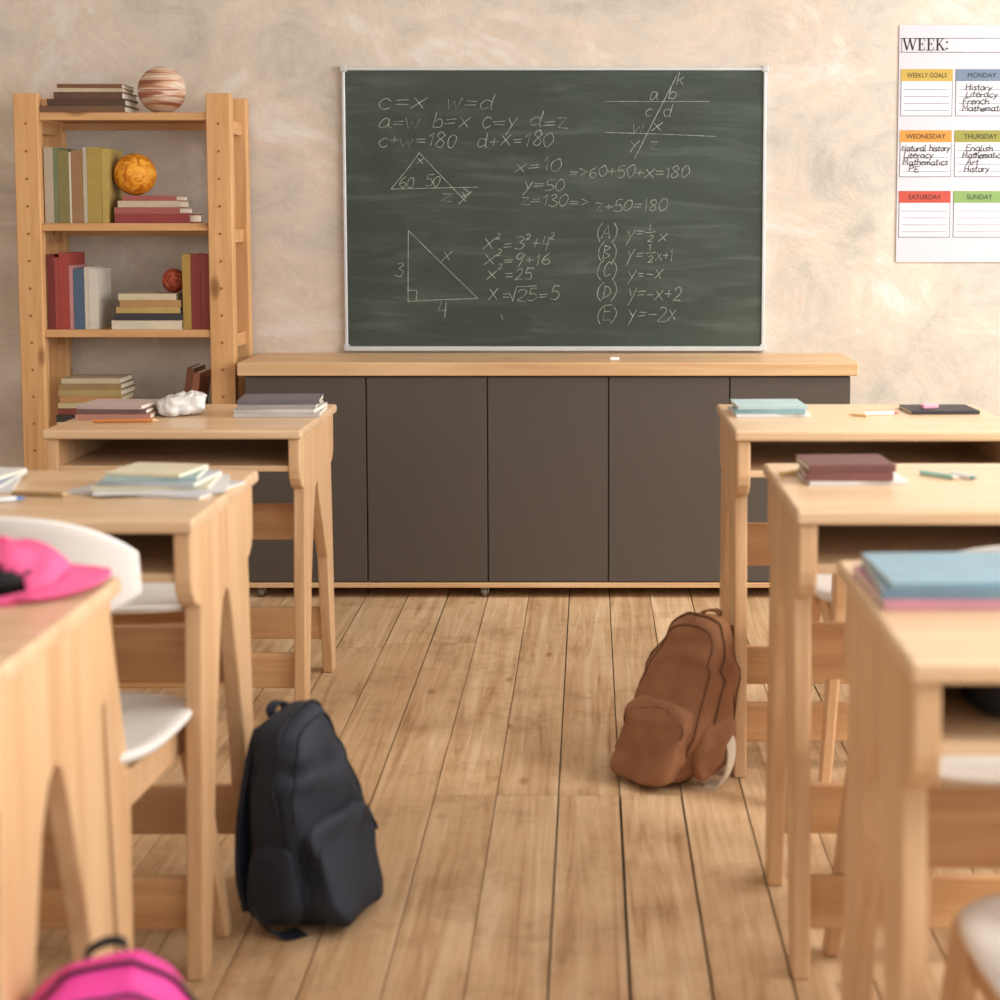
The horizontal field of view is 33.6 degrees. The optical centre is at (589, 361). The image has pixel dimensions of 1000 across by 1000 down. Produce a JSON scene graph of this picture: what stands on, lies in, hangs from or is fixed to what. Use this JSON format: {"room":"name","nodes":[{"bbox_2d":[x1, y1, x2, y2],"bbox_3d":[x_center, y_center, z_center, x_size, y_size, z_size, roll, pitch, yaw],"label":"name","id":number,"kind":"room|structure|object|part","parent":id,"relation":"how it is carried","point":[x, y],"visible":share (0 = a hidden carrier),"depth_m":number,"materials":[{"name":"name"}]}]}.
{"room":"classroom","nodes":[
{"label":"classroom","id":0,"kind":"room"},
{"bbox_2d":[0,0,999,467],"bbox_3d":[0.000,-0.738,5.456,5.400,3.100,0.100,0,5,0],"label":"wall","id":1,"kind":"structure","parent":0,"point":[915,332],"depth_m":5.41,"materials":[{"name":"paint"}]},
{"bbox_2d":[340,65,768,350],"bbox_3d":[-0.117,-0.501,5.413,1.395,0.932,0.028,0,5,0],"label":"chalkboard","id":2,"kind":"object","parent":1,"relation":"attached to","point":[485,208],"visible":1,"depth_m":5.41,"materials":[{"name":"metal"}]},
{"bbox_3d":[-0.803,-0.500,5.415,0.010,0.919,0.024,0,5,0],"label":"frame","id":3,"kind":"part","parent":2,"relation":"part of","materials":[{"name":"metal"}]},
{"bbox_3d":[-0.117,-0.954,5.375,1.383,0.010,0.024,0,5,0],"label":"frame","id":4,"kind":"part","parent":2,"relation":"part of","materials":[{"name":"metal"}]},
{"bbox_3d":[-0.117,-0.045,5.453,1.383,0.015,0.028,0,5,0],"label":"frame","id":5,"kind":"part","parent":2,"relation":"part of","materials":[{"name":"metal"}]},
{"bbox_3d":[0.570,-0.500,5.415,0.010,0.919,0.024,0,5,0],"label":"frame","id":6,"kind":"part","parent":2,"relation":"part of","materials":[{"name":"metal"}]},
{"bbox_2d":[896,25,999,261],"bbox_3d":[1.195,-0.713,5.403,0.375,0.771,0.004,0,5,0],"label":"poster","id":7,"kind":"object","parent":1,"relation":"attached to","point":[948,160],"visible":1,"depth_m":5.40,"materials":[{"name":"paper"}]},
{"bbox_2d":[34,578,999,999],"bbox_3d":[0.000,1.041,2.325,5.200,0.100,6.450,0,5,0],"label":"floor","id":8,"kind":"structure","parent":0,"point":[479,734],"depth_m":3.18,"materials":[{"name":"brown wood"}]},
{"bbox_2d":[0,536,120,999],"bbox_3d":[-0.872,0.623,1.873,0.636,0.812,0.523,0,5,0],"label":"school desk","id":9,"kind":"object","parent":8,"relation":"on","point":[56,655],"depth_m":1.90,"materials":[{"name":"brown wood"}]},
{"bbox_3d":[-0.704,0.243,1.975,0.169,0.074,0.139,-3,6,-30],"label":"crown","id":10,"kind":"part","parent":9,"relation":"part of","materials":[{"name":"pink fabric"}]},
{"bbox_3d":[-0.890,0.589,2.000,0.540,0.099,0.018,0,5,0],"label":"rail","id":11,"kind":"part","parent":9,"relation":"part of","materials":[{"name":"brown wood"}]},
{"bbox_3d":[-0.683,0.243,1.983,0.212,0.074,0.152,-3,6,-30],"label":"baseball cap","id":12,"kind":"part","parent":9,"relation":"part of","materials":[{"name":"pink fabric"}]},
{"bbox_2d":[29,935,195,999],"bbox_3d":[-0.506,0.832,1.730,0.265,0.420,0.198,-1,5,-15],"label":"backpack","id":13,"kind":"object","parent":8,"relation":"on","point":[127,974],"visible":1,"depth_m":1.71,"materials":[{"name":"pink fabric"}]},
{"bbox_3d":[-0.517,0.632,1.762,0.045,0.026,0.034,-1,5,-15],"label":"handle","id":14,"kind":"part","parent":13,"relation":"part of","materials":[{"name":"black fabric"}]},
{"bbox_2d":[0,516,231,952],"bbox_3d":[-0.821,0.580,2.496,0.414,0.790,0.497,0,5,4],"label":"chair","id":15,"kind":"object","parent":8,"relation":"on","point":[144,734],"visible":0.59,"depth_m":2.33,"materials":[{"name":"white paint"}]},
{"bbox_3d":[-0.834,0.282,2.280,0.402,0.160,0.118,0,5,4],"label":"backrest","id":16,"kind":"part","parent":15,"relation":"part of","materials":[{"name":"white paint"}]},
{"bbox_3d":[-0.666,0.632,2.328,0.056,0.714,0.120,0,5,4],"label":"leg","id":17,"kind":"part","parent":15,"relation":"part of","materials":[{"name":"brown wood"}]},
{"bbox_3d":[-0.660,0.603,2.501,0.018,0.053,0.300,0,5,4],"label":"rail","id":18,"kind":"part","parent":15,"relation":"part of","materials":[{"name":"brown wood"}]},
{"bbox_3d":[-0.820,0.559,2.508,0.400,0.029,0.390,0,5,4],"label":"seat","id":19,"kind":"part","parent":15,"relation":"part of","materials":[{"name":"white paint"}]},
{"bbox_3d":[-0.632,0.759,2.683,0.037,0.400,0.139,2,5,19],"label":"leg","id":20,"kind":"part","parent":15,"relation":"part of","materials":[{"name":"brown wood"}]},
{"bbox_2d":[0,471,257,979],"bbox_3d":[-0.898,0.583,2.759,0.603,0.737,0.495,0,5,0],"label":"school desk","id":21,"kind":"object","parent":8,"relation":"on","point":[202,547],"visible":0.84,"depth_m":2.64,"materials":[{"name":"brown wood"}]},
{"bbox_2d":[0,496,24,502],"bbox_3d":[-0.974,0.221,2.612,0.154,0.008,0.009,-3,6,-28],"label":"pen","id":22,"kind":"object","parent":21,"relation":"on","point":[12,498],"visible":1,"depth_m":2.63,"materials":[{"name":"white plastic"}]},
{"bbox_2d":[0,467,26,492],"bbox_3d":[-1.060,0.200,2.798,0.189,0.019,0.207,-1,5,-12],"label":"stack","id":23,"kind":"object","parent":21,"relation":"on","point":[10,477],"visible":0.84,"depth_m":2.81,"materials":[{"name":"paper"}]},
{"bbox_2d":[11,490,71,496],"bbox_3d":[-0.893,0.215,2.688,0.104,0.008,0.009,1,5,10],"label":"pencil","id":24,"kind":"object","parent":21,"relation":"on","point":[13,493],"visible":1,"depth_m":2.69,"materials":[{"name":"wood"}]},
{"bbox_3d":[-0.898,0.853,2.608,0.543,0.085,0.018,0,5,0],"label":"foot rail","id":25,"kind":"part","parent":21,"relation":"part of","materials":[{"name":"brown wood"}]},
{"bbox_3d":[-0.898,0.795,2.934,0.543,0.088,0.018,0,5,0],"label":"rail","id":26,"kind":"part","parent":21,"relation":"part of","materials":[{"name":"brown wood"}]},
{"bbox_2d":[66,462,245,499],"bbox_3d":[-0.725,0.195,2.768,0.274,0.034,0.223,0,5,0],"label":"stack","id":27,"kind":"object","parent":21,"relation":"on","point":[138,479],"visible":0.99,"depth_m":2.70,"materials":[{"name":"paper"}]},
{"bbox_3d":[-0.898,0.512,2.892,0.543,0.098,0.018,0,5,0],"label":"rail","id":28,"kind":"part","parent":21,"relation":"part of","materials":[{"name":"brown wood"}]},
{"bbox_3d":[-0.617,0.595,2.751,0.028,0.715,0.453,0,5,0],"label":"frame","id":29,"kind":"part","parent":21,"relation":"part of","materials":[{"name":"brown wood"}]},
{"bbox_2d":[13,93,252,577],"bbox_3d":[-1.448,-0.059,5.304,0.673,1.574,0.282,0,5,0],"label":"bookshelf","id":30,"kind":"object","parent":8,"relation":"on","point":[46,353],"visible":0.59,"depth_m":5.17,"materials":[{"name":"brown wood"}]},
{"bbox_3d":[-1.746,-0.049,5.188,0.077,1.574,0.045,0,5,0],"label":"post","id":31,"kind":"part","parent":30,"relation":"part of","materials":[{"name":"brown wood"}]},
{"bbox_3d":[-1.746,-0.744,5.245,0.047,0.042,0.190,0,5,0],"label":"rail","id":32,"kind":"part","parent":30,"relation":"part of","materials":[{"name":"brown wood"}]},
{"bbox_3d":[-1.746,-0.403,5.275,0.047,0.042,0.190,0,5,0],"label":"rail","id":33,"kind":"part","parent":30,"relation":"part of","materials":[{"name":"brown wood"}]},
{"bbox_3d":[-1.746,-0.071,5.304,0.047,0.042,0.190,0,5,0],"label":"rail","id":34,"kind":"part","parent":30,"relation":"part of","materials":[{"name":"brown wood"}]},
{"bbox_3d":[-1.746,-0.070,5.422,0.077,1.574,0.045,0,5,0],"label":"post","id":35,"kind":"part","parent":30,"relation":"part of","materials":[{"name":"brown wood"}]},
{"bbox_2d":[47,252,111,328],"bbox_3d":[-1.625,-0.230,5.265,0.157,0.240,0.170,0,5,0],"label":"books","id":36,"kind":"object","parent":30,"relation":"on","point":[79,295],"visible":0.99,"depth_m":5.18,"materials":[{"name":"paper"}]},
{"bbox_2d":[43,147,123,222],"bbox_3d":[-1.603,-0.559,5.236,0.200,0.235,0.170,0,5,0],"label":"books","id":37,"kind":"object","parent":30,"relation":"on","point":[80,185],"visible":0.96,"depth_m":5.15,"materials":[{"name":"paper"}]},
{"bbox_2d":[39,84,139,111],"bbox_3d":[-1.575,-0.826,5.198,0.265,0.088,0.178,0,5,0],"label":"book stack","id":38,"kind":"object","parent":30,"relation":"on","point":[69,97],"visible":0.97,"depth_m":5.12,"materials":[{"name":"paper"}]},
{"bbox_2d":[56,374,136,424],"bbox_3d":[-1.575,0.137,5.282,0.220,0.182,0.174,0,5,0],"label":"book stack","id":39,"kind":"object","parent":30,"relation":"on","point":[74,390],"visible":0.51,"depth_m":5.20,"materials":[{"name":"paper"}]},
{"bbox_2d":[112,292,182,328],"bbox_3d":[-1.389,-0.165,5.256,0.221,0.112,0.170,0,5,0],"label":"book stack","id":40,"kind":"object","parent":30,"relation":"on","point":[136,310],"visible":0.84,"depth_m":5.17,"materials":[{"name":"paper"}]},
{"bbox_2d":[162,269,182,291],"bbox_3d":[-1.323,-0.259,5.247,0.076,0.076,0.076,0,5,0],"label":"globe","id":41,"kind":"object","parent":40,"relation":"on","point":[172,278],"visible":0.85,"depth_m":5.22},
{"bbox_2d":[114,196,202,222],"bbox_3d":[-1.369,-0.484,5.238,0.236,0.085,0.170,0,5,0],"label":"book stack","id":42,"kind":"object","parent":30,"relation":"on","point":[132,209],"visible":1,"depth_m":5.16,"materials":[{"name":"paper"}]},
{"bbox_2d":[113,153,156,195],"bbox_3d":[-1.437,-0.592,5.213,0.132,0.132,0.132,0,5,0],"label":"globe","id":43,"kind":"object","parent":42,"relation":"on","point":[134,174],"visible":1,"depth_m":5.17},
{"bbox_2d":[138,66,185,111],"bbox_3d":[-1.348,-0.856,5.195,0.148,0.148,0.148,0,5,0],"label":"globe","id":44,"kind":"object","parent":30,"relation":"on","point":[160,89],"visible":0.9,"depth_m":5.14},
{"bbox_2d":[182,253,209,328],"bbox_3d":[-1.235,-0.228,5.265,0.088,0.235,0.170,0,5,0],"label":"books","id":45,"kind":"object","parent":30,"relation":"on","point":[195,267],"visible":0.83,"depth_m":5.18,"materials":[{"name":"paper"}]},
{"bbox_2d":[184,363,210,403],"bbox_3d":[-1.265,0.119,5.290,0.070,0.216,0.160,0,5,0],"label":"books","id":46,"kind":"object","parent":30,"relation":"on","point":[198,377],"visible":0.36,"depth_m":5.23,"materials":[{"name":"paper"}]},
{"bbox_3d":[-1.151,-0.049,5.188,0.077,1.574,0.045,0,5,0],"label":"post","id":47,"kind":"part","parent":30,"relation":"part of","materials":[{"name":"brown wood"}]},
{"bbox_3d":[-1.151,-0.744,5.245,0.047,0.042,0.190,0,5,0],"label":"rail","id":48,"kind":"part","parent":30,"relation":"part of","materials":[{"name":"brown wood"}]},
{"bbox_3d":[-1.151,-0.403,5.275,0.047,0.042,0.190,0,5,0],"label":"rail","id":49,"kind":"part","parent":30,"relation":"part of","materials":[{"name":"brown wood"}]},
{"bbox_3d":[-1.151,-0.071,5.304,0.047,0.042,0.190,0,5,0],"label":"rail","id":50,"kind":"part","parent":30,"relation":"part of","materials":[{"name":"brown wood"}]},
{"bbox_3d":[-1.151,-0.070,5.422,0.077,1.574,0.045,0,5,0],"label":"post","id":51,"kind":"part","parent":30,"relation":"part of","materials":[{"name":"brown wood"}]},
{"bbox_2d":[110,583,184,623],"bbox_3d":[-0.950,0.543,3.434,0.414,0.700,0.480,0,5,-4],"label":"chair","id":52,"kind":"object","parent":8,"relation":"on","point":[157,603],"visible":0.07,"depth_m":3.40,"materials":[{"name":"white paint"}]},
{"bbox_3d":[-0.949,0.519,3.428,0.320,0.048,0.020,0,5,-4],"label":"cross rail","id":53,"kind":"part","parent":52,"relation":"part of","materials":[{"name":"brown wood"}]},
{"bbox_2d":[42,404,336,700],"bbox_3d":[-0.969,0.483,4.118,0.602,0.700,0.540,0,5,0],"label":"school desk","id":54,"kind":"object","parent":8,"relation":"on","point":[302,447],"visible":0.57,"depth_m":3.96,"materials":[{"name":"brown wood"}]},
{"bbox_3d":[-1.250,0.495,4.110,0.028,0.678,0.498,0,5,0],"label":"frame","id":55,"kind":"part","parent":54,"relation":"part of","materials":[{"name":"brown wood"}]},
{"bbox_2d":[75,399,158,419],"bbox_3d":[-1.165,0.117,4.086,0.190,0.035,0.162,0,5,0],"label":"book stack","id":56,"kind":"object","parent":54,"relation":"on","point":[97,408],"visible":0.88,"depth_m":4.02,"materials":[{"name":"paper"}]},
{"bbox_2d":[93,419,158,422],"bbox_3d":[-1.113,0.141,3.958,0.154,0.008,0.009,-1,5,-8],"label":"pencil","id":57,"kind":"object","parent":54,"relation":"on","point":[94,420],"visible":1,"depth_m":3.95,"materials":[{"name":"orange wood"}]},
{"bbox_2d":[156,390,206,416],"bbox_3d":[-1.015,0.102,4.103,0.124,0.059,0.082,-2,6,-25],"label":"crumpled paper","id":58,"kind":"object","parent":54,"relation":"on","point":[182,403],"visible":1,"depth_m":4.08,"materials":[{"name":"white paper"}]},
{"bbox_3d":[-0.969,0.737,3.943,0.542,0.085,0.018,0,5,0],"label":"foot rail","id":59,"kind":"part","parent":54,"relation":"part of","materials":[{"name":"brown wood"}]},
{"bbox_3d":[-0.969,0.681,4.315,0.542,0.084,0.018,0,5,0],"label":"rail","id":60,"kind":"part","parent":54,"relation":"part of","materials":[{"name":"brown wood"}]},
{"bbox_2d":[233,393,327,416],"bbox_3d":[-0.775,0.108,4.145,0.216,0.041,0.177,0,5,0],"label":"book stack","id":61,"kind":"object","parent":54,"relation":"on","point":[307,404],"visible":1,"depth_m":4.07,"materials":[{"name":"paper"}]},
{"bbox_3d":[-0.969,0.413,4.273,0.542,0.093,0.018,0,5,0],"label":"rail","id":62,"kind":"part","parent":54,"relation":"part of","materials":[{"name":"brown wood"}]},
{"bbox_3d":[-0.688,0.495,4.110,0.028,0.678,0.498,0,5,0],"label":"frame","id":63,"kind":"part","parent":54,"relation":"part of","materials":[{"name":"brown wood"}]},
{"bbox_2d":[235,699,382,940],"bbox_3d":[-0.468,0.764,2.821,0.212,0.371,0.251,2,5,24],"label":"backpack","id":64,"kind":"object","parent":8,"relation":"on","point":[306,853],"visible":1,"depth_m":2.75,"materials":[{"name":"black fabric"}]},
{"bbox_3d":[-0.535,0.594,2.829,0.029,0.024,0.038,2,5,24],"label":"handle","id":65,"kind":"part","parent":64,"relation":"part of","materials":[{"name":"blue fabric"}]},
{"bbox_2d":[237,353,857,595],"bbox_3d":[-0.131,0.356,5.315,1.922,0.744,0.371,0,5,0],"label":"base cabinet","id":66,"kind":"object","parent":8,"relation":"on","point":[484,471],"visible":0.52,"depth_m":5.14,"materials":[{"name":"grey wood"}]},
{"bbox_3d":[-0.884,0.367,5.154,0.372,0.644,0.019,0,5,0],"label":"door panel","id":67,"kind":"part","parent":66,"relation":"part of","materials":[{"name":"laminate"}]},
{"bbox_3d":[-0.507,0.367,5.154,0.372,0.644,0.019,0,5,0],"label":"door panel","id":68,"kind":"part","parent":66,"relation":"part of","materials":[{"name":"laminate"}]},
{"bbox_2d":[237,353,857,375],"bbox_3d":[-0.131,0.006,5.284,1.922,0.042,0.371,0,5,0],"label":"countertop","id":69,"kind":"structure","parent":66,"relation":"on","point":[262,364],"depth_m":5.10,"materials":[{"name":"brown wood"}]},
{"bbox_3d":[-0.131,0.367,5.154,0.372,0.644,0.019,0,5,0],"label":"door panel","id":70,"kind":"part","parent":66,"relation":"part of","materials":[{"name":"laminate"}]},
{"bbox_3d":[0.245,0.367,5.154,0.372,0.644,0.019,0,5,0],"label":"door panel","id":71,"kind":"part","parent":66,"relation":"part of","materials":[{"name":"laminate"}]},
{"bbox_3d":[0.622,0.367,5.154,0.372,0.644,0.019,0,5,0],"label":"door panel","id":72,"kind":"part","parent":66,"relation":"part of","materials":[{"name":"laminate"}]},
{"bbox_2d":[610,608,740,789],"bbox_3d":[0.179,0.714,3.511,0.266,0.352,0.240,5,7,44],"label":"backpack","id":73,"kind":"object","parent":8,"relation":"on","point":[679,725],"visible":1,"depth_m":3.46,"materials":[{"name":"brown fabric"}]},
{"bbox_3d":[0.259,0.544,3.558,0.048,0.021,0.035,5,7,44],"label":"handle","id":74,"kind":"part","parent":73,"relation":"part of","materials":[{"name":"brown fabric"}]},
{"bbox_2d":[811,574,844,781],"bbox_3d":[0.660,0.549,3.477,0.414,0.680,0.477,0,5,3],"label":"chair","id":75,"kind":"object","parent":8,"relation":"on","point":[828,599],"visible":0.11,"depth_m":3.29,"materials":[{"name":"white paint"}]},
{"bbox_3d":[0.492,0.673,3.671,0.037,0.400,0.139,-1,5,-12],"label":"leg","id":76,"kind":"part","parent":75,"relation":"part of","materials":[{"name":"brown wood"}]},
{"bbox_3d":[0.660,0.475,3.475,0.400,0.029,0.390,0,5,3],"label":"seat","id":77,"kind":"part","parent":75,"relation":"part of","materials":[{"name":"white paint"}]},
{"bbox_3d":[0.500,0.517,3.487,0.018,0.053,0.300,0,5,3],"label":"rail","id":78,"kind":"part","parent":75,"relation":"part of","materials":[{"name":"brown wood"}]},
{"bbox_2d":[717,404,999,777],"bbox_3d":[0.605,0.495,3.695,0.610,0.750,0.500,0,5,0],"label":"school desk","id":79,"kind":"object","parent":8,"relation":"on","point":[747,444],"visible":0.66,"depth_m":3.56,"materials":[{"name":"brown wood"}]},
{"bbox_3d":[0.320,0.507,3.687,0.028,0.728,0.458,0,5,0],"label":"frame","id":80,"kind":"part","parent":79,"relation":"part of","materials":[{"name":"brown wood"}]},
{"bbox_3d":[0.605,0.423,3.830,0.550,0.100,0.018,0,5,0],"label":"rail","id":81,"kind":"part","parent":79,"relation":"part of","materials":[{"name":"brown wood"}]},
{"bbox_2d":[727,399,810,416],"bbox_3d":[0.402,0.103,3.723,0.173,0.024,0.158,0,5,0],"label":"book stack","id":82,"kind":"object","parent":79,"relation":"on","point":[741,407],"visible":1,"depth_m":3.65,"materials":[{"name":"paper"}]},
{"bbox_3d":[0.605,0.710,3.874,0.550,0.090,0.018,0,5,0],"label":"rail","id":83,"kind":"part","parent":79,"relation":"part of","materials":[{"name":"brown wood"}]},
{"bbox_3d":[0.605,0.772,3.543,0.550,0.085,0.018,0,5,0],"label":"foot rail","id":84,"kind":"part","parent":79,"relation":"part of","materials":[{"name":"brown wood"}]},
{"bbox_2d":[849,413,867,416],"bbox_3d":[0.594,0.117,3.668,0.049,0.006,0.006,4,6,37],"label":"pen","id":85,"kind":"object","parent":79,"relation":"on","point":[852,414],"visible":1,"depth_m":3.67,"materials":[{"name":"orange wood"}]},
{"bbox_2d":[864,411,898,414],"bbox_3d":[0.652,0.115,3.685,0.084,0.008,0.009,-1,5,-12],"label":"pen","id":86,"kind":"object","parent":79,"relation":"on","point":[878,412],"visible":1,"depth_m":3.68,"materials":[{"name":"white plastic"}]},
{"bbox_2d":[898,404,979,414],"bbox_3d":[0.795,0.108,3.764,0.159,0.008,0.135,0,5,0],"label":"notebook","id":87,"kind":"object","parent":79,"relation":"on","point":[913,409],"visible":0.95,"depth_m":3.73,"materials":[{"name":"paper"}]},
{"bbox_2d":[920,403,938,408],"bbox_3d":[0.770,0.100,3.743,0.040,0.010,0.016,-2,5,-17],"label":"eraser","id":88,"kind":"object","parent":87,"relation":"on","point":[923,406],"visible":1,"depth_m":3.74,"materials":[{"name":"pink rubber"}]},
{"bbox_3d":[0.890,0.507,3.687,0.028,0.728,0.458,0,5,0],"label":"frame","id":89,"kind":"part","parent":79,"relation":"part of","materials":[{"name":"brown wood"}]},
{"bbox_2d":[763,464,999,979],"bbox_3d":[0.616,0.577,2.759,0.610,0.750,0.490,0,5,0],"label":"school desk","id":90,"kind":"object","parent":8,"relation":"on","point":[811,529],"visible":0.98,"depth_m":2.61,"materials":[{"name":"brown wood"}]},
{"bbox_2d":[779,469,798,475],"bbox_3d":[0.351,0.189,2.831,0.064,0.008,0.008,-3,6,-35],"label":"pen","id":91,"kind":"object","parent":90,"relation":"on","point":[790,472],"visible":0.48,"depth_m":2.82,"materials":[{"name":"brown wood"}]},
{"bbox_3d":[0.331,0.589,2.751,0.028,0.728,0.448,0,5,0],"label":"frame","id":92,"kind":"part","parent":90,"relation":"part of","materials":[{"name":"brown wood"}]},
{"bbox_3d":[0.616,0.792,2.932,0.550,0.090,0.018,0,5,0],"label":"rail","id":93,"kind":"part","parent":90,"relation":"part of","materials":[{"name":"brown wood"}]},
{"bbox_3d":[0.616,0.505,2.889,0.550,0.100,0.018,0,5,0],"label":"rail","id":94,"kind":"part","parent":90,"relation":"part of","materials":[{"name":"brown wood"}]},
{"bbox_2d":[796,454,908,485],"bbox_3d":[0.440,0.181,2.786,0.174,0.033,0.141,0,5,0],"label":"book stack","id":95,"kind":"object","parent":90,"relation":"on","point":[814,469],"visible":1,"depth_m":2.73,"materials":[{"name":"paper"}]},
{"bbox_3d":[0.616,0.853,2.611,0.550,0.085,0.018,0,5,0],"label":"foot rail","id":96,"kind":"part","parent":90,"relation":"part of","materials":[{"name":"brown wood"}]},
{"bbox_2d":[919,470,959,478],"bbox_3d":[0.595,0.192,2.802,0.008,0.008,0.084,-4,7,-40],"label":"pen","id":97,"kind":"object","parent":90,"relation":"on","point":[921,472],"visible":1,"depth_m":2.80,"materials":[{"name":"green plastic"}]},
{"bbox_2d":[950,471,977,479],"bbox_3d":[0.633,0.193,2.791,0.008,0.008,0.064,-3,6,-30],"label":"pen","id":98,"kind":"object","parent":90,"relation":"on","point":[961,475],"visible":0.87,"depth_m":2.79,"materials":[{"name":"white plastic"}]},
{"bbox_2d":[822,546,999,968],"bbox_3d":[0.601,0.598,2.429,0.414,0.765,0.492,0,5,-4],"label":"chair","id":99,"kind":"object","parent":8,"relation":"on","point":[954,771],"visible":0.16,"depth_m":2.32,"materials":[{"name":"white paint"}]},
{"bbox_3d":[0.412,0.765,2.613,0.037,0.400,0.139,-2,5,-19],"label":"leg","id":100,"kind":"part","parent":99,"relation":"part of","materials":[{"name":"brown wood"}]},
{"bbox_3d":[0.446,0.651,2.259,0.056,0.689,0.120,0,5,-4],"label":"leg","id":101,"kind":"part","parent":99,"relation":"part of","materials":[{"name":"brown wood"}]},
{"bbox_3d":[0.600,0.565,2.439,0.400,0.029,0.390,0,5,-4],"label":"seat","id":102,"kind":"part","parent":99,"relation":"part of","materials":[{"name":"white paint"}]},
{"bbox_3d":[0.614,0.313,2.217,0.402,0.160,0.118,0,5,-4],"label":"backrest","id":103,"kind":"part","parent":99,"relation":"part of","materials":[{"name":"white paint"}]},
{"bbox_2d":[837,561,999,999],"bbox_3d":[0.623,0.651,1.914,0.610,0.750,0.500,0,5,0],"label":"school desk","id":104,"kind":"object","parent":8,"relation":"on","point":[907,710],"visible":0.93,"depth_m":1.80,"materials":[{"name":"brown wood"}]},
{"bbox_3d":[0.338,0.662,1.906,0.028,0.728,0.458,0,5,0],"label":"frame","id":105,"kind":"part","parent":104,"relation":"part of","materials":[{"name":"brown wood"}]},
{"bbox_2d":[852,552,999,610],"bbox_3d":[0.440,0.256,1.950,0.232,0.029,0.198,0,5,0],"label":"stack","id":106,"kind":"object","parent":104,"relation":"on","point":[908,580],"visible":1,"depth_m":1.90,"materials":[{"name":"paper"}]},
{"bbox_3d":[0.623,0.579,2.049,0.550,0.100,0.018,0,5,0],"label":"rail","id":107,"kind":"part","parent":104,"relation":"part of","materials":[{"name":"brown wood"}]},
{"bbox_2d":[956,684,999,714],"bbox_3d":[0.530,0.345,1.787,0.260,0.052,0.160,0,5,0],"label":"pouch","id":108,"kind":"object","parent":104,"relation":"on","point":[986,697],"visible":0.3,"depth_m":1.73,"materials":[{"name":"black fabric"}]},
{"bbox_2d":[939,894,999,999],"bbox_3d":[0.601,0.644,1.708,0.414,0.800,0.498,0,5,-4],"label":"chair","id":109,"kind":"object","parent":8,"relation":"on","point":[972,963],"visible":1,"depth_m":1.81,"materials":[{"name":"white paint"}]},
{"bbox_3d":[0.412,0.828,1.895,0.037,0.400,0.139,-2,5,-19],"label":"leg","id":110,"kind":"part","parent":109,"relation":"part of","materials":[{"name":"brown wood"}]},
{"bbox_3d":[0.600,0.628,1.721,0.400,0.029,0.390,0,5,-4],"label":"seat","id":111,"kind":"part","parent":109,"relation":"part of","materials":[{"name":"white paint"}]},
{"bbox_3d":[0.440,0.672,1.714,0.018,0.053,0.300,0,5,-4],"label":"rail","id":112,"kind":"part","parent":109,"relation":"part of","materials":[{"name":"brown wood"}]}
]}

